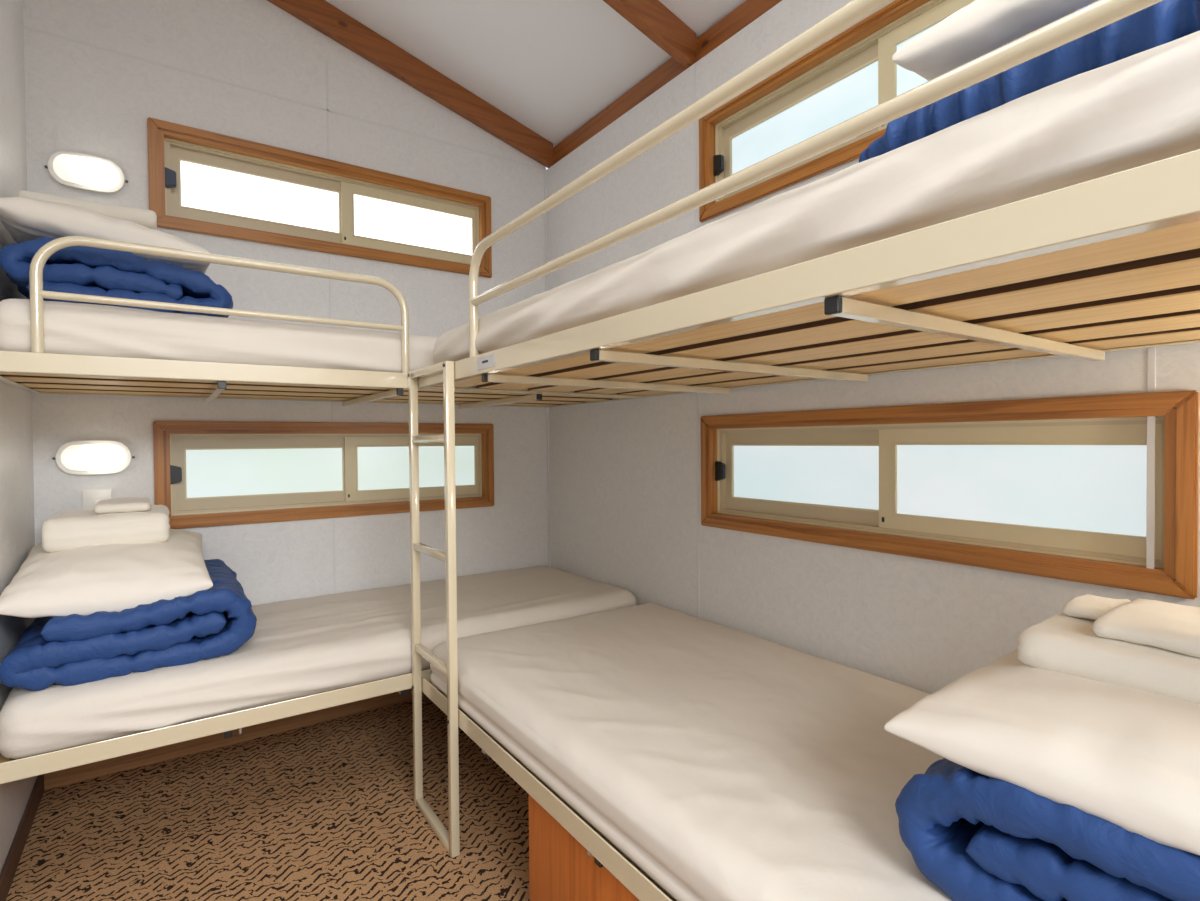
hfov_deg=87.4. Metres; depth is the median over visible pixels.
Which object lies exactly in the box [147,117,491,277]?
window
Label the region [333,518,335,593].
trim
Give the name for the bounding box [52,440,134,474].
wall light
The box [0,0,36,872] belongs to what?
wall
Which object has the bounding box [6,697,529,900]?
floor
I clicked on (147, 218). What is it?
bath towel
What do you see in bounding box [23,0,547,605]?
wall
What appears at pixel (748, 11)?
ceiling beam
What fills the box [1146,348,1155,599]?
trim
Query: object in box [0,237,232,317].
comforter
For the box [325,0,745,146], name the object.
ceiling
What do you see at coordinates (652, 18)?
trim
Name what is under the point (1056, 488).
window
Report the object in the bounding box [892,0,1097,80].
pillow
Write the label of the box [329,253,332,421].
trim
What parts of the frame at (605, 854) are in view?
rail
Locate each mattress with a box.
[0,299,438,372]
[0,566,636,759]
[430,603,951,900]
[433,30,1199,383]
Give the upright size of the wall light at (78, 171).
0.120 m
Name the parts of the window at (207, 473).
sash, pane, frame, frame sill, sash, pane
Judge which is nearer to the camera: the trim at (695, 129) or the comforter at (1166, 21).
the comforter at (1166, 21)
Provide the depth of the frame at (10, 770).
1.71 m
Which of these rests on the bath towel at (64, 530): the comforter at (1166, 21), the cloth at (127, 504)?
the cloth at (127, 504)
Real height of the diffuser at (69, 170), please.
0.092 m
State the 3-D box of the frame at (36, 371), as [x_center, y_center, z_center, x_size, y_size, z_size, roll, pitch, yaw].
[-0.866,-0.369,2.354,2.002,0.371,0.806,-1,1,-35]
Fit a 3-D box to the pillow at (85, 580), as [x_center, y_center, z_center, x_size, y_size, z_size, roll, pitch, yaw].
[-1.486,0.358,1.930,0.470,0.186,0.586,-1,1,-35]
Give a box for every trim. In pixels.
[23,25,544,169]
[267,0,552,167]
[326,59,328,158]
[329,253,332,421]
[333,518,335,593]
[544,169,549,566]
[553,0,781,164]
[603,0,695,68]
[694,65,698,617]
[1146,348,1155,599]
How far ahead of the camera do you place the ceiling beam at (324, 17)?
2.83 m
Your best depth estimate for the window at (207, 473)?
2.65 m
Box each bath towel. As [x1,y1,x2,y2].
[18,190,156,229]
[41,505,169,552]
[1017,612,1199,704]
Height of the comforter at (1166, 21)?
0.145 m
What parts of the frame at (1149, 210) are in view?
maker plate, rail, guard rail, rail, rail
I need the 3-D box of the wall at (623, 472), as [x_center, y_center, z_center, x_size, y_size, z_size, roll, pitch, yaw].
[0.644,-0.151,2.040,0.090,2.587,3.260,-1,1,-35]
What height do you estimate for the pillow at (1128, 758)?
0.144 m
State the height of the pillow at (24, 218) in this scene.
0.173 m
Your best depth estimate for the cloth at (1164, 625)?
0.89 m
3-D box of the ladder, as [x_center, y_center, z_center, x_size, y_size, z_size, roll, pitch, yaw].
[-0.512,0.451,1.910,0.028,1.408,0.335,-1,1,-35]
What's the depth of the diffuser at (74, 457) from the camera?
2.18 m
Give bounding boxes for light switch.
[82,489,111,509]
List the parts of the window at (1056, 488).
sash, pane, frame, frame sill, sash, pane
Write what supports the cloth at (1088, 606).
on the bath towel at (1062, 643)
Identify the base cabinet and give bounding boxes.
[528,795,639,900]
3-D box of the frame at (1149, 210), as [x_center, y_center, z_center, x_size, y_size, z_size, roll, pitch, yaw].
[0.372,-0.368,1.478,0.959,0.372,2.030,-1,1,-35]
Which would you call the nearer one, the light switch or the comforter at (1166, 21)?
the comforter at (1166, 21)
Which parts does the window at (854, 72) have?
frame sill, sash, pane, pane, sash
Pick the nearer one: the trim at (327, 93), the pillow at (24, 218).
the pillow at (24, 218)
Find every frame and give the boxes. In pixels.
[0,236,644,408]
[0,669,431,783]
[418,0,1199,396]
[421,673,675,900]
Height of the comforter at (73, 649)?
0.219 m
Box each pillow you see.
[0,197,209,273]
[0,529,212,617]
[884,649,1199,855]
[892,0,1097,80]
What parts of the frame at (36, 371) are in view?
rail, guard rail, rail, rail, rail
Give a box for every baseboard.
[0,774,43,900]
[44,688,426,789]
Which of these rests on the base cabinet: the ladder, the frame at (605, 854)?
the frame at (605, 854)
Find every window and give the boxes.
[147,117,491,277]
[153,421,493,528]
[699,0,974,221]
[700,390,1198,598]
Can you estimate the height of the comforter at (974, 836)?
0.216 m
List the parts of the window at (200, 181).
sash, pane, frame sill, sash, pane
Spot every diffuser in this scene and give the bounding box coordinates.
[53,154,118,187]
[61,444,125,470]
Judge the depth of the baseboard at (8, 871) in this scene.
1.80 m
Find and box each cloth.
[94,497,150,513]
[1062,594,1130,619]
[1091,598,1199,657]
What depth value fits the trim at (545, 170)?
3.27 m
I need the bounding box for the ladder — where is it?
[408,361,459,857]
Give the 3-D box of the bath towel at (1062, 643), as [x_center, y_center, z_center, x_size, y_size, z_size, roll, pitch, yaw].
[0.881,0.302,0.906,0.348,0.069,0.385,-1,1,-35]
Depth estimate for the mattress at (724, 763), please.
1.33 m
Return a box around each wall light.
[44,151,127,193]
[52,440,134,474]
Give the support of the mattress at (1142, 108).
on the frame at (1149, 210)
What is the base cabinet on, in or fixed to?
on the floor
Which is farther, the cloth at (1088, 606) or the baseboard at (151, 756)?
the baseboard at (151, 756)
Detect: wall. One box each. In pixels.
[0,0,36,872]
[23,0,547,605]
[547,0,1199,693]
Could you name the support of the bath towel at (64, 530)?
on the pillow at (85, 580)
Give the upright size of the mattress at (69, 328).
0.177 m
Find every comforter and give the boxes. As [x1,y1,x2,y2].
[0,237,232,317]
[0,559,256,690]
[859,0,1199,162]
[895,758,1199,900]
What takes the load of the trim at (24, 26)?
attached to the wall at (80, 98)
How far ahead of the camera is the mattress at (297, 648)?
1.94 m
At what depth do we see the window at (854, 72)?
1.95 m

